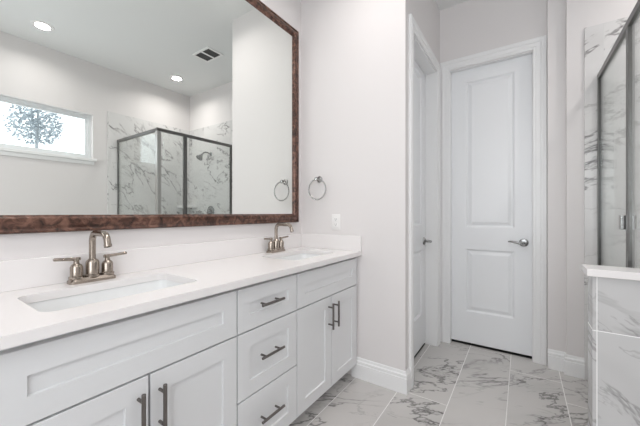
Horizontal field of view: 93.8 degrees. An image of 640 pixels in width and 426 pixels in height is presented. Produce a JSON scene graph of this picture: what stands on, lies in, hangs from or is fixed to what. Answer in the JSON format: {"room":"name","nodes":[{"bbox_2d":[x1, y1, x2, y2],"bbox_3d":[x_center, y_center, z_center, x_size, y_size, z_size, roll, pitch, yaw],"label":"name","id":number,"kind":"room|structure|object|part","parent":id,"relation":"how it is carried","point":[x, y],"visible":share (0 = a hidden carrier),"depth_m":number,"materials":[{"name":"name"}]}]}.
{"room":"bathroom","nodes":[
{"label":"bathroom","id":0,"kind":"room"},
{"bbox_2d":[0,0,300,260],"bbox_3d":[-1.005,-0.343,1.256,0.100,3.030,3.110,0,0,34],"label":"wall","id":1,"kind":"structure","parent":0,"point":[27,245],"depth_m":1.46,"materials":[{"name":"white paint"}]},
{"bbox_2d":[0,0,298,234],"bbox_3d":[-0.661,-0.680,1.649,0.031,1.507,1.746,0,0,34],"label":"mirror","id":2,"kind":"object","parent":1,"relation":"attached to","point":[115,114],"visible":1,"depth_m":1.41,"materials":[{"name":"brown mirror"}]},
{"bbox_2d":[0,233,301,292],"bbox_3d":[-0.655,0.217,1.668,0.019,0.106,1.814,0,0,34],"label":"backsplash","id":3,"kind":"structure","parent":1,"relation":"attached to","point":[17,274],"depth_m":1.37,"materials":[{"name":"white stone"}]},
{"bbox_2d":[301,0,410,374],"bbox_3d":[0.231,-0.343,2.232,0.857,3.030,0.110,0,0,34],"label":"wall","id":4,"kind":"structure","parent":0,"point":[355,53],"depth_m":2.11,"materials":[{"name":"white paint"}]},
{"bbox_2d":[308,176,325,199],"bbox_3d":[-0.013,-0.191,2.295,0.166,0.188,0.059,0,0,34],"label":"towel ring","id":5,"kind":"object","parent":4,"relation":"attached to","point":[318,179],"visible":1,"depth_m":2.29,"materials":[{"name":"grey metal"}]},
{"bbox_2d":[332,214,339,229],"bbox_3d":[0.119,0.067,2.235,0.072,0.116,0.008,0,0,34],"label":"outlet","id":6,"kind":"object","parent":4,"relation":"attached to","point":[335,217],"visible":1,"depth_m":2.23,"materials":[{"name":"white plastic"}]},
{"bbox_2d":[351,357,410,394],"bbox_3d":[0.415,1.100,2.071,0.402,0.144,0.080,0,0,34],"label":"baseboard","id":7,"kind":"structure","parent":4,"relation":"attached to","point":[388,377],"depth_m":2.02,"materials":[{"name":"white paint"}]},
{"bbox_2d":[411,0,439,69],"bbox_3d":[0.823,-0.343,2.487,0.160,3.030,0.975,0,0,34],"label":"wall","id":8,"kind":"structure","parent":0,"point":[426,13],"depth_m":2.45,"materials":[{"name":"white paint"}]},
{"bbox_2d":[409,14,439,388],"bbox_3d":[0.784,-0.078,2.386,0.155,2.500,0.852,0,0,34],"label":"door","id":9,"kind":"structure","parent":8,"relation":"in","point":[424,81],"depth_m":2.58,"materials":[{"name":"white paint"}]},
{"bbox_2d":[289,339,587,425],"bbox_3d":[0.578,1.202,0.876,3.150,0.060,4.250,0,0,34],"label":"floor","id":10,"kind":"structure","parent":0,"point":[456,384],"depth_m":1.91,"materials":[{"name":"tile"}]},
{"bbox_2d":[0,289,236,425],"bbox_3d":[-0.732,0.737,1.075,0.552,0.870,0.702,0,0,34],"label":"base cabinet","id":11,"kind":"object","parent":10,"relation":"on","point":[173,365],"visible":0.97,"depth_m":0.90,"materials":[{"name":"white paint"}]},
{"bbox_3d":[-0.645,0.789,0.805,0.026,0.558,0.344,0,0,34],"label":"door","id":12,"kind":"part","parent":11,"relation":"part of","materials":[{"name":"white paint"}]},
{"bbox_3d":[-0.539,0.621,0.904,0.041,0.156,0.012,0,0,34],"label":"handle","id":13,"kind":"part","parent":11,"relation":"part of","materials":[{"name":"silver metal"}]},
{"bbox_3d":[-0.502,0.621,0.958,0.041,0.156,0.012,0,0,34],"label":"handle","id":14,"kind":"part","parent":11,"relation":"part of","materials":[{"name":"silver metal"}]},
{"bbox_2d":[0,233,361,349],"bbox_3d":[-0.437,0.232,1.521,0.544,0.135,1.814,0,0,34],"label":"countertop","id":15,"kind":"structure","parent":11,"relation":"on","point":[203,269],"depth_m":1.18,"materials":[{"name":"white stone"}]},
{"bbox_2d":[53,230,126,284],"bbox_3d":[-0.897,0.169,1.173,0.197,0.202,0.200,0,0,-17],"label":"faucet","id":16,"kind":"object","parent":15,"relation":"on","point":[92,274],"visible":1,"depth_m":1.18,"materials":[{"name":"silver metal"}]},
{"bbox_3d":[-0.952,0.174,1.128,0.013,0.018,0.084,0,0,28],"label":"lever","id":17,"kind":"part","parent":16,"relation":"part of","materials":[{"name":"silver metal"}]},
{"bbox_3d":[-0.938,0.210,1.153,0.048,0.083,0.048,0,0,34],"label":"handle","id":18,"kind":"part","parent":16,"relation":"part of","materials":[{"name":"silver metal"}]},
{"bbox_3d":[-0.856,0.160,1.160,0.179,0.184,0.052,0,0,34],"label":"spout","id":19,"kind":"part","parent":16,"relation":"part of","materials":[{"name":"silver metal"}]},
{"bbox_3d":[-0.879,0.210,1.239,0.048,0.083,0.048,0,0,34],"label":"handle","id":20,"kind":"part","parent":16,"relation":"part of","materials":[{"name":"silver metal"}]},
{"bbox_3d":[-0.862,0.174,1.262,0.013,0.018,0.084,0,0,40],"label":"lever","id":21,"kind":"part","parent":16,"relation":"part of","materials":[{"name":"silver metal"}]},
{"bbox_2d":[27,280,181,311],"bbox_3d":[-0.728,0.375,1.079,0.325,0.149,0.516,0,0,34],"label":"sink","id":22,"kind":"object","parent":15,"relation":"in","point":[62,303],"visible":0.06,"depth_m":1.15,"materials":[{"name":"white ceramic"}]},
{"bbox_2d":[264,223,293,252],"bbox_3d":[-0.295,0.169,2.066,0.197,0.202,0.200,0,0,-17],"label":"faucet","id":23,"kind":"object","parent":15,"relation":"on","point":[274,246],"visible":1,"depth_m":2.07,"materials":[{"name":"silver metal"}]},
{"bbox_3d":[-0.335,0.210,2.046,0.048,0.083,0.048,0,0,34],"label":"handle","id":24,"kind":"part","parent":23,"relation":"part of","materials":[{"name":"silver metal"}]},
{"bbox_3d":[-0.277,0.210,2.132,0.048,0.083,0.048,0,0,34],"label":"handle","id":25,"kind":"part","parent":23,"relation":"part of","materials":[{"name":"silver metal"}]},
{"bbox_3d":[-0.253,0.160,2.053,0.179,0.184,0.052,0,0,34],"label":"spout","id":26,"kind":"part","parent":23,"relation":"part of","materials":[{"name":"silver metal"}]},
{"bbox_2d":[276,253,319,259],"bbox_3d":[-0.132,0.375,1.962,0.325,0.149,0.488,0,0,34],"label":"sink","id":27,"kind":"object","parent":15,"relation":"in","point":[304,255],"visible":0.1,"depth_m":2.17,"materials":[{"name":"white ceramic"}]},
{"bbox_3d":[-0.449,0.789,1.096,0.026,0.558,0.344,0,0,34],"label":"door","id":28,"kind":"part","parent":11,"relation":"part of","materials":[{"name":"white paint"}]},
{"bbox_2d":[233,274,296,425],"bbox_3d":[-0.425,0.737,1.529,0.552,0.870,0.394,0,0,34],"label":"base cabinet","id":29,"kind":"object","parent":10,"relation":"on","point":[266,336],"visible":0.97,"depth_m":1.38,"materials":[{"name":"white paint"}]},
{"bbox_3d":[-0.240,0.649,1.404,0.026,0.278,0.388,0,0,34],"label":"drawer","id":30,"kind":"part","parent":29,"relation":"part of","materials":[{"name":"white paint"}]},
{"bbox_3d":[-0.240,0.412,1.404,0.026,0.183,0.388,0,0,34],"label":"drawer","id":31,"kind":"part","parent":29,"relation":"part of","materials":[{"name":"white paint"}]},
{"bbox_3d":[-0.240,0.931,1.404,0.026,0.274,0.388,0,0,34],"label":"drawer","id":32,"kind":"part","parent":29,"relation":"part of","materials":[{"name":"white paint"}]},
{"bbox_3d":[-0.222,0.916,1.374,0.041,0.012,0.145,0,0,34],"label":"handle","id":33,"kind":"part","parent":29,"relation":"part of","materials":[{"name":"silver metal"}]},
{"bbox_3d":[-0.222,0.636,1.374,0.041,0.012,0.145,0,0,34],"label":"handle","id":34,"kind":"part","parent":29,"relation":"part of","materials":[{"name":"silver metal"}]},
{"bbox_3d":[-0.222,0.405,1.374,0.041,0.012,0.145,0,0,34],"label":"handle","id":35,"kind":"part","parent":29,"relation":"part of","materials":[{"name":"silver metal"}]},
{"bbox_2d":[293,257,356,416],"bbox_3d":[-0.120,0.737,1.981,0.552,0.870,0.696,0,0,34],"label":"base cabinet","id":36,"kind":"object","parent":10,"relation":"on","point":[326,310],"visible":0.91,"depth_m":1.78,"materials":[{"name":"white paint"}]},
{"bbox_3d":[-0.035,0.789,1.709,0.026,0.558,0.333,0,0,34],"label":"door","id":37,"kind":"part","parent":36,"relation":"part of","materials":[{"name":"white paint"}]},
{"bbox_3d":[0.068,0.621,1.804,0.041,0.156,0.012,0,0,34],"label":"handle","id":38,"kind":"part","parent":36,"relation":"part of","materials":[{"name":"silver metal"}]},
{"bbox_3d":[0.105,0.621,1.857,0.041,0.156,0.012,0,0,34],"label":"handle","id":39,"kind":"part","parent":36,"relation":"part of","materials":[{"name":"silver metal"}]},
{"bbox_3d":[0.155,0.789,1.991,0.026,0.558,0.333,0,0,34],"label":"door","id":40,"kind":"part","parent":36,"relation":"part of","materials":[{"name":"white paint"}]},
{"bbox_3d":[1.664,1.122,1.672,0.110,0.100,0.960,0,0,34],"label":"threshold","id":41,"kind":"object","parent":10,"relation":"on","visible":0},
{"bbox_2d":[597,0,639,267],"bbox_3d":[2.046,0.057,1.363,1.038,2.030,1.044,0,0,34],"label":"shower door frame","id":42,"kind":"structure","parent":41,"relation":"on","point":[628,222],"depth_m":1.48,"materials":[{"name":"silver metal"}]},
{"bbox_3d":[1.926,0.075,2.060,0.024,1.993,0.024,0,0,34],"label":"post","id":43,"kind":"part","parent":42,"relation":"part of","materials":[{"name":"silver metal"}]},
{"bbox_3d":[1.918,0.074,2.048,0.012,1.984,0.003,0,0,34],"label":"frame","id":44,"kind":"part","parent":42,"relation":"part of","materials":[{"name":"silver metal"}]},
{"bbox_3d":[1.640,-0.940,1.637,0.026,0.036,1.044,0,0,34],"label":"rail","id":45,"kind":"part","parent":42,"relation":"part of","materials":[{"name":"silver metal"}]},
{"bbox_3d":[1.564,0.048,1.524,0.060,0.072,0.029,0,0,34],"label":"handle","id":46,"kind":"part","parent":42,"relation":"part of","materials":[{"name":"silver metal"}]},
{"bbox_3d":[1.539,0.075,1.486,0.024,1.993,0.038,0,0,34],"label":"post","id":47,"kind":"part","parent":42,"relation":"part of","materials":[{"name":"silver metal"}]},
{"bbox_2d":[435,0,468,10],"bbox_3d":[0.578,-1.898,0.876,3.150,0.080,4.250,0,0,34],"label":"ceiling","id":48,"kind":"structure","parent":0,"point":[442,4],"depth_m":2.66,"materials":[{"name":"white paint"}]},
{"bbox_2d":[440,0,565,366],"bbox_3d":[1.504,-0.343,2.552,0.896,3.030,0.215,0,0,34],"label":"wall","id":49,"kind":"structure","parent":0,"point":[470,27],"depth_m":2.27,"materials":[{"name":"white paint"}]},
{"bbox_2d":[440,35,545,364],"bbox_3d":[1.445,-0.098,2.560,0.779,2.540,0.117,0,0,34],"label":"door","id":50,"kind":"structure","parent":49,"relation":"in","point":[493,113],"depth_m":2.55,"materials":[{"name":"white paint"}]},
{"bbox_3d":[1.592,0.238,2.426,0.118,0.028,0.060,0,0,34],"label":"lever","id":51,"kind":"part","parent":50,"relation":"part of","materials":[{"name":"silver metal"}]},
{"bbox_3d":[1.651,0.241,2.428,0.066,0.066,0.015,0,0,34],"label":"handle","id":52,"kind":"part","parent":50,"relation":"part of","materials":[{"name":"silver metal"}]},
{"bbox_2d":[566,0,639,379],"bbox_3d":[2.390,-0.343,1.904,1.297,3.030,0.237,0,0,34],"label":"wall","id":53,"kind":"structure","parent":0,"point":[593,27],"depth_m":2.10,"materials":[{"name":"white paint"}]},
{"bbox_2d":[548,349,584,378],"bbox_3d":[1.796,1.100,2.192,0.206,0.144,0.055,0,0,34],"label":"baseboard","id":54,"kind":"structure","parent":53,"relation":"attached to","point":[574,366],"depth_m":2.17,"materials":[{"name":"white paint"}]},
{"bbox_2d":[581,264,639,425],"bbox_3d":[1.692,0.706,1.003,1.222,0.932,0.148,0,0,34],"label":"wall","id":55,"kind":"structure","parent":0,"point":[613,292],"depth_m":1.25,"materials":[{"name":"stone"}]},
{"bbox_3d":[1.177,0.722,1.282,0.016,0.900,0.008,0,0,34],"label":"edge trim","id":56,"kind":"part","parent":55,"relation":"part of","materials":[{"name":"stone"}]}
]}

